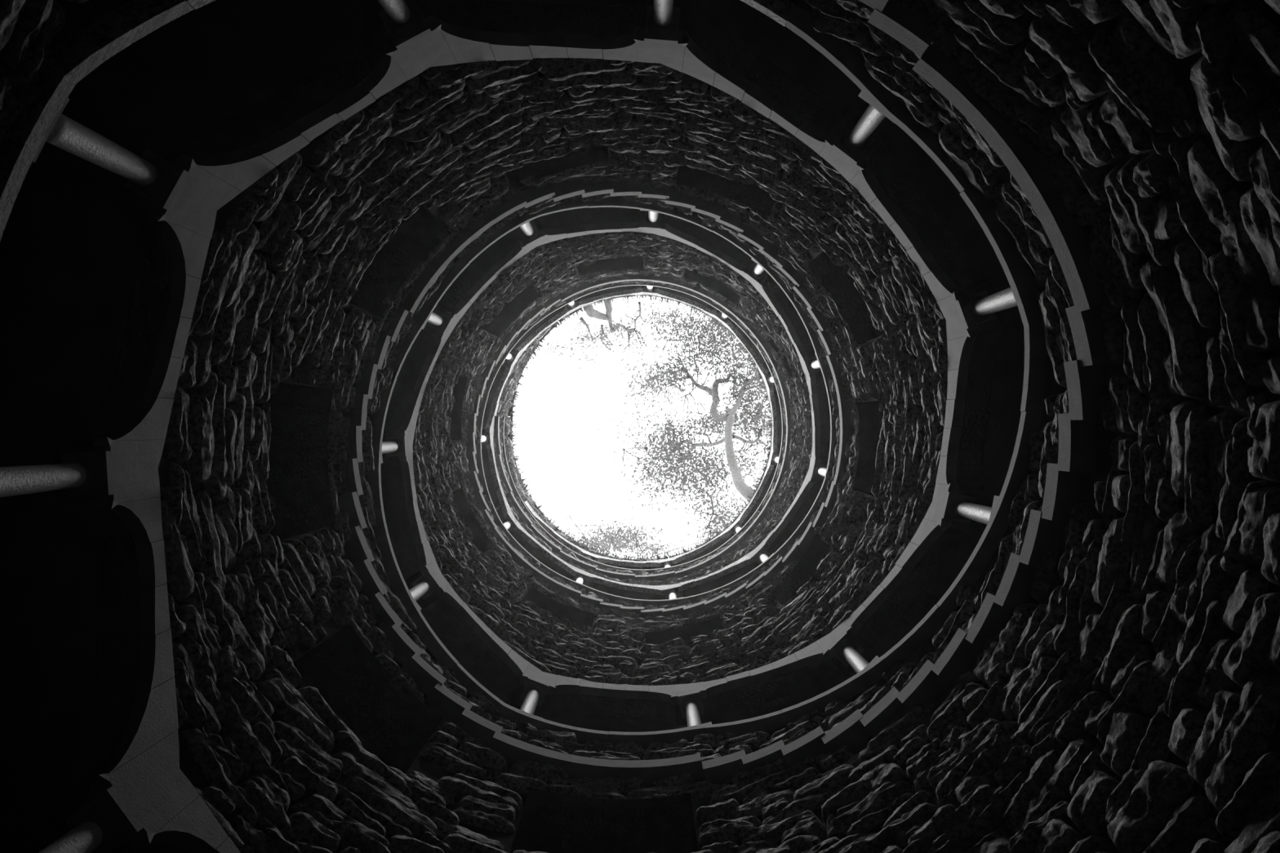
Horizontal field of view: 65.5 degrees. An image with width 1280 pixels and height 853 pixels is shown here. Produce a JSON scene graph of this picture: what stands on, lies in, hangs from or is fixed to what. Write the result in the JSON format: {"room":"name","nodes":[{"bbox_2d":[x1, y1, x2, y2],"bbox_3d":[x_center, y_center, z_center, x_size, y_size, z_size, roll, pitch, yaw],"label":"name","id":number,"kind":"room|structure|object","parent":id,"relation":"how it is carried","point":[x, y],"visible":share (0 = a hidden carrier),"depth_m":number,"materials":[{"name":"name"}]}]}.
{"room":"stone well shaft","nodes":[
{"label":"stone well shaft","id":0,"kind":"room"},
{"bbox_2d":[0,0,547,852],"bbox_3d":[-2.564,0.068,10.824,1.149,24.870,4.785,0,-90,0],"label":"wall","id":1,"kind":"structure","parent":0,"point":[287,256],"depth_m":7.49,"materials":[{"name":"stone"}]},
{"bbox_2d":[264,382,336,542],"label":"wall niche","id":2,"kind":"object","parent":1,"relation":"in","point":[297,482],"depth_m":9.74,"materials":[{"name":"black stone"}]},
{"bbox_2d":[348,204,450,316],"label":"window","id":3,"kind":"structure","parent":1,"relation":"in","point":[415,237],"depth_m":10.89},
{"bbox_2d":[448,374,467,440],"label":"window","id":4,"kind":"structure","parent":1,"relation":"in","point":[459,389],"depth_m":16.93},
{"bbox_2d":[452,488,493,553],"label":"window","id":5,"kind":"structure","parent":1,"relation":"in","point":[482,543],"depth_m":16.24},
{"bbox_2d":[480,283,540,338],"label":"window","id":6,"kind":"structure","parent":1,"relation":"in","point":[511,310],"depth_m":18.07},
{"bbox_2d":[507,292,772,560],"bbox_3d":[-0.027,0.038,22.787,9.499,1.113,9.499,0,-90,0],"label":"trim","id":7,"kind":"structure","parent":1,"relation":"attached to","point":[561,320],"depth_m":22.32,"materials":[{"name":"stone"}]},
{"bbox_2d":[508,294,773,560],"bbox_3d":[-0.017,0.049,22.628,6.368,1.832,6.378,27,-90,0],"label":"grass","id":8,"kind":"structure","parent":7,"relation":"on","point":[749,495],"depth_m":22.37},
{"bbox_2d":[0,0,1042,852],"bbox_3d":[-0.064,0.064,11.678,9.397,21.244,9.397,0,-90,0],"label":"ceiling","id":9,"kind":"structure","parent":0,"point":[68,251],"depth_m":6.55,"materials":[{"name":"stone"}]},
{"bbox_2d":[228,513,1111,852],"bbox_3d":[-0.069,2.558,10.621,4.804,24.470,1.160,0,-90,0],"label":"wall","id":10,"kind":"structure","parent":0,"point":[460,794],"depth_m":7.83,"materials":[{"name":"stone"}]},
{"bbox_2d":[293,623,443,773],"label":"wall niche","id":11,"kind":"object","parent":10,"relation":"in","point":[393,726],"depth_m":8.78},
{"bbox_2d":[0,0,1047,747],"bbox_3d":[-0.065,0.064,11.493,6.600,20.550,6.599,0,-90,0],"label":"spiral staircase","id":12,"kind":"structure","parent":10,"relation":"attached to","point":[70,61],"depth_m":7.80,"materials":[{"name":"stone"}]},
{"bbox_2d":[0,451,114,497],"bbox_3d":[-3.176,0.296,5.041,0.339,1.370,0.367,0,-90,0],"label":"column","id":13,"kind":"structure","parent":12,"relation":"on","point":[86,473],"depth_m":5.43,"materials":[{"name":"stone"}]},
{"bbox_2d":[38,785,143,852],"bbox_3d":[-2.578,1.928,4.116,0.321,1.370,0.364,-37,-90,0],"label":"column","id":14,"kind":"structure","parent":12,"relation":"on","point":[106,822],"depth_m":4.71,"materials":[{"name":"stone"}]},
{"bbox_2d":[32,97,188,209],"bbox_3d":[-2.799,-1.418,5.110,0.321,1.274,0.364,29,-90,0],"label":"column","id":15,"kind":"structure","parent":12,"relation":"on","point":[154,178],"depth_m":5.24,"materials":[{"name":"stone"}]},
{"bbox_2d":[381,435,406,463],"bbox_3d":[-3.153,0.279,12.115,0.339,1.370,0.367,0,-90,0],"label":"column","id":16,"kind":"structure","parent":12,"relation":"on","point":[393,446],"depth_m":12.70,"materials":[{"name":"stone"}]},
{"bbox_2d":[377,0,431,49],"bbox_3d":[-1.556,-2.649,5.842,0.364,1.370,0.321,-28,-90,0],"label":"column","id":17,"kind":"structure","parent":12,"relation":"on","point":[402,20],"depth_m":6.45,"materials":[{"name":"stone"}]},
{"bbox_2d":[408,570,441,610],"bbox_3d":[-2.555,1.911,11.190,0.321,1.370,0.364,-37,-90,0],"label":"column","id":18,"kind":"structure","parent":12,"relation":"on","point":[425,585],"depth_m":11.72,"materials":[{"name":"stone"}]},
{"bbox_2d":[422,309,452,334],"bbox_3d":[-2.773,-1.436,13.024,0.321,1.346,0.364,29,-90,0],"label":"column","id":19,"kind":"structure","parent":12,"relation":"on","point":[438,321],"depth_m":13.61,"materials":[{"name":"stone"}]},
{"bbox_2d":[481,431,490,444],"bbox_3d":[-3.129,0.263,19.189,0.339,1.370,0.367,0,-90,0],"label":"column","id":20,"kind":"structure","parent":12,"relation":"on","point":[486,437],"depth_m":19.80,"materials":[{"name":"stone"}]},
{"bbox_2d":[501,515,516,531],"bbox_3d":[-2.531,1.895,18.367,0.321,1.274,0.364,-37,-90,0],"label":"column","id":21,"kind":"structure","parent":12,"relation":"on","point":[508,523],"depth_m":18.93,"materials":[{"name":"stone"}]},
{"bbox_2d":[502,351,517,364],"bbox_3d":[-2.749,-1.453,20.111,0.321,1.370,0.364,29,-90,0],"label":"column","id":22,"kind":"structure","parent":12,"relation":"on","point":[510,358],"depth_m":20.72,"materials":[{"name":"stone"}]},
{"bbox_2d":[511,219,542,245],"bbox_3d":[-1.532,-2.666,13.053,0.364,1.274,0.321,-28,-90,0],"label":"column","id":23,"kind":"structure","parent":12,"relation":"on","point":[529,232],"depth_m":13.60,"materials":[{"name":"stone"}]},
{"bbox_2d":[513,676,549,718],"bbox_3d":[-1.164,2.966,10.415,0.364,1.274,0.321,21,-90,0],"label":"column","id":24,"kind":"structure","parent":12,"relation":"on","point":[534,693],"depth_m":10.89,"materials":[{"name":"stone"}]},
{"bbox_2d":[566,299,579,311],"bbox_3d":[-1.506,-2.684,20.993,0.364,1.295,0.321,-28,-90,0],"label":"column","id":25,"kind":"structure","parent":12,"relation":"on","point":[573,304],"depth_m":21.57,"materials":[{"name":"stone"}]},
{"bbox_2d":[573,571,588,585],"bbox_3d":[-1.137,2.947,18.346,0.364,1.312,0.321,21,-90,0],"label":"column","id":26,"kind":"structure","parent":12,"relation":"on","point":[580,578],"depth_m":18.92,"materials":[{"name":"stone"}]},
{"bbox_2d":[583,553,595,560],"bbox_3d":[-1.127,2.940,21.299,0.364,0.779,0.321,21,-90,0],"label":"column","id":27,"kind":"structure","parent":12,"relation":"on","point":[588,556],"depth_m":21.63,"materials":[{"name":"stone"}]},
{"bbox_2d":[643,285,655,293],"bbox_3d":[0.202,-3.048,20.996,0.364,1.274,0.321,4,-90,0],"label":"column","id":28,"kind":"structure","parent":12,"relation":"on","point":[648,289],"depth_m":21.56,"materials":[{"name":"stone"}]},
{"bbox_2d":[640,209,662,229],"bbox_3d":[0.178,-3.031,13.836,0.364,1.370,0.321,4,-90,0],"label":"column","id":29,"kind":"structure","parent":12,"relation":"on","point":[652,220],"depth_m":14.44,"materials":[{"name":"stone"}]},
{"bbox_2d":[644,0,680,44],"bbox_3d":[0.155,-3.015,6.762,0.364,1.370,0.321,4,-90,0],"label":"column","id":30,"kind":"structure","parent":12,"relation":"on","point":[662,18],"depth_m":7.36,"materials":[{"name":"stone"}]},
{"bbox_2d":[661,560,673,568],"bbox_3d":[0.613,3.073,21.111,0.364,1.145,0.321,-12,-90,0],"label":"column","id":31,"kind":"structure","parent":12,"relation":"on","point":[668,563],"depth_m":21.62,"materials":[{"name":"stone"}]},
{"bbox_2d":[664,586,680,599],"bbox_3d":[0.601,3.082,17.443,0.364,1.370,0.321,-12,-90,0],"label":"column","id":32,"kind":"structure","parent":12,"relation":"on","point":[672,593],"depth_m":18.05,"materials":[{"name":"stone"}]},
{"bbox_2d":[677,690,711,727],"bbox_3d":[0.577,3.098,10.365,0.364,1.362,0.321,-12,-90,0],"label":"column","id":33,"kind":"structure","parent":12,"relation":"on","point":[691,704],"depth_m":10.88,"materials":[{"name":"stone"}]},
{"bbox_2d":[716,311,728,323],"bbox_3d":[1.836,-2.430,20.992,0.364,1.274,0.321,37,-90,0],"label":"column","id":34,"kind":"structure","parent":12,"relation":"on","point":[721,316],"depth_m":21.56,"materials":[{"name":"stone"}]},
{"bbox_2d":[729,521,742,534],"bbox_3d":[2.149,2.243,21.002,0.364,1.274,0.321,-45,-90,0],"label":"column","id":35,"kind":"structure","parent":12,"relation":"on","point":[737,526],"depth_m":21.57,"materials":[{"name":"stone"}]},
{"bbox_2d":[746,258,766,283],"bbox_3d":[1.815,-2.416,14.759,0.364,1.370,0.321,37,-90,0],"label":"column","id":36,"kind":"structure","parent":12,"relation":"on","point":[755,272],"depth_m":15.36,"materials":[{"name":"stone"}]},
{"bbox_2d":[752,546,773,564],"bbox_3d":[2.134,2.254,16.509,0.364,1.370,0.321,-45,-90,0],"label":"column","id":37,"kind":"structure","parent":12,"relation":"on","point":[762,555],"depth_m":17.11,"materials":[{"name":"stone"}]},
{"bbox_2d":[764,373,774,386],"bbox_3d":[2.876,-1.028,20.992,0.321,1.274,0.364,-20,-90,0],"label":"column","id":38,"kind":"structure","parent":12,"relation":"on","point":[769,380],"depth_m":21.56,"materials":[{"name":"stone"}]},
{"bbox_2d":[769,453,779,465],"bbox_3d":[2.993,0.715,20.996,0.321,1.274,0.364,13,-90,0],"label":"column","id":39,"kind":"structure","parent":12,"relation":"on","point":[775,457],"depth_m":21.56,"materials":[{"name":"stone"}]},
{"bbox_2d":[804,352,821,375],"bbox_3d":[2.858,-1.015,15.665,0.321,1.328,0.364,-20,-90,0],"label":"column","id":40,"kind":"structure","parent":12,"relation":"on","point":[812,366],"depth_m":16.25,"materials":[{"name":"stone"}]},
{"bbox_2d":[811,462,826,479],"bbox_3d":[2.975,0.727,15.696,0.321,1.274,0.364,13,-90,0],"label":"column","id":41,"kind":"structure","parent":12,"relation":"on","point":[819,471],"depth_m":16.25,"materials":[{"name":"stone"}]},
{"bbox_2d":[828,631,879,673],"bbox_3d":[2.110,2.270,9.435,0.364,1.370,0.321,-45,-90,0],"label":"column","id":42,"kind":"structure","parent":12,"relation":"on","point":[846,649],"depth_m":9.96,"materials":[{"name":"stone"}]},
{"bbox_2d":[832,90,894,164],"bbox_3d":[1.791,-2.399,7.685,0.364,1.370,0.321,37,-90,0],"label":"column","id":43,"kind":"structure","parent":12,"relation":"on","point":[856,139],"depth_m":8.07,"materials":[{"name":"stone"}]},
{"bbox_2d":[942,491,999,524],"bbox_3d":[2.951,0.744,8.502,0.321,1.370,0.364,13,-90,0],"label":"column","id":44,"kind":"structure","parent":12,"relation":"on","point":[959,508],"depth_m":8.97,"materials":[{"name":"stone"}]},
{"bbox_2d":[955,287,1017,328],"bbox_3d":[2.832,-0.997,7.742,0.321,1.274,0.364,-20,-90,0],"label":"column","id":45,"kind":"structure","parent":12,"relation":"on","point":[977,308],"depth_m":8.18,"materials":[{"name":"stone"}]},
{"bbox_2d":[48,0,1006,852],"bbox_3d":[-0.062,0.063,12.144,6.600,20.152,6.600,0,-90,0],"label":"arcade","id":46,"kind":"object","parent":10,"relation":"attached to","point":[128,751],"depth_m":7.63,"materials":[{"name":"stone"}]},
{"bbox_2d":[521,586,595,626],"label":"window","id":47,"kind":"structure","parent":10,"relation":"in","point":[559,610],"depth_m":15.83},
{"bbox_2d":[511,787,698,852],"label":"wall niche","id":48,"kind":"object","parent":10,"relation":"in","point":[666,824],"depth_m":8.19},
{"bbox_2d":[645,615,723,644],"bbox_3d":[0.755,3.486,14.286,1.522,0.940,1.149,-13,-90,0],"label":"window","id":49,"kind":"structure","parent":10,"relation":"in","point":[705,628],"depth_m":14.74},
{"bbox_2d":[307,0,1123,340],"bbox_3d":[-0.059,-2.423,10.432,4.811,24.115,1.178,0,-90,0],"label":"wall","id":50,"kind":"structure","parent":0,"point":[460,127],"depth_m":9.09,"materials":[{"name":"stone"}]},
{"bbox_2d":[504,143,608,191],"bbox_3d":[-1.026,-3.324,10.706,1.508,0.780,1.148,-16,-90,0],"label":"window","id":51,"kind":"structure","parent":50,"relation":"in","point":[540,169],"depth_m":11.01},
{"bbox_2d":[577,255,643,275],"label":"window","id":52,"kind":"structure","parent":50,"relation":"in","point":[635,262],"depth_m":18.55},
{"bbox_2d":[684,268,741,304],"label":"window","id":53,"kind":"structure","parent":50,"relation":"in","point":[711,282],"depth_m":18.87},
{"bbox_2d":[675,165,776,216],"bbox_3d":[1.168,-3.233,11.389,1.565,0.960,1.152,21,-90,0],"label":"window","id":54,"kind":"structure","parent":50,"relation":"in","point":[751,195],"depth_m":11.84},
{"bbox_2d":[737,0,1279,852],"bbox_3d":[2.409,0.067,10.307,1.221,23.870,4.820,0,-90,0],"label":"wall","id":55,"kind":"structure","parent":0,"point":[1133,700],"depth_m":5.36,"materials":[{"name":"stone"}]},
{"bbox_2d":[767,337,792,376],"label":"window","id":56,"kind":"structure","parent":55,"relation":"in","point":[784,360],"depth_m":18.77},
{"bbox_2d":[771,536,830,604],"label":"window","id":57,"kind":"structure","parent":55,"relation":"in","point":[802,573],"depth_m":14.27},
{"bbox_2d":[806,250,883,344],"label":"window","id":58,"kind":"structure","parent":55,"relation":"in","point":[835,279],"depth_m":12.53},
{"bbox_2d":[852,400,883,497],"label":"window","id":59,"kind":"structure","parent":55,"relation":"in","point":[870,417],"depth_m":13.32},
{"label":"outside","id":60,"kind":"structure","parent":0,"visible":0},
{"bbox_3d":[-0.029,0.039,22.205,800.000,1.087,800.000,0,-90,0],"label":"ground","id":61,"kind":"structure","parent":60,"visible":0},
{"bbox_2d":[538,298,662,369],"bbox_3d":[-1.067,-3.073,28.267,3.426,12.207,3.624,24,-90,0],"label":"bare tree","id":62,"kind":"object","parent":61,"relation":"on","point":[592,313],"visible":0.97,"depth_m":30.17,"materials":[{"name":"grey plant"}]},
{"bbox_2d":[532,360,765,567],"bbox_3d":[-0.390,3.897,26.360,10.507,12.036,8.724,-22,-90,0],"label":"bush","id":63,"kind":"object","parent":61,"relation":"on","point":[619,541],"visible":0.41,"depth_m":25.54,"materials":[{"name":"oak leaf"},{"name":"grey bark"}]},
{"bbox_2d":[597,297,771,542],"bbox_3d":[2.134,-0.217,31.776,7.281,19.650,9.835,8,-90,0],"label":"leaning tree","id":64,"kind":"object","parent":61,"relation":"on","point":[717,418],"visible":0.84,"depth_m":35.93,"materials":[{"name":"grey plant"}]},
{"bbox_3d":[-0.109,0.096,-1.769,9.400,0.300,9.400,0,-90,0],"label":"floor","id":65,"kind":"structure","parent":0,"visible":0},
{"bbox_2d":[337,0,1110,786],"bbox_3d":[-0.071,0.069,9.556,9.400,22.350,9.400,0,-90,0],"label":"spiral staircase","id":66,"kind":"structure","parent":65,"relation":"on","point":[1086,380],"depth_m":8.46,"materials":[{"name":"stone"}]}
]}

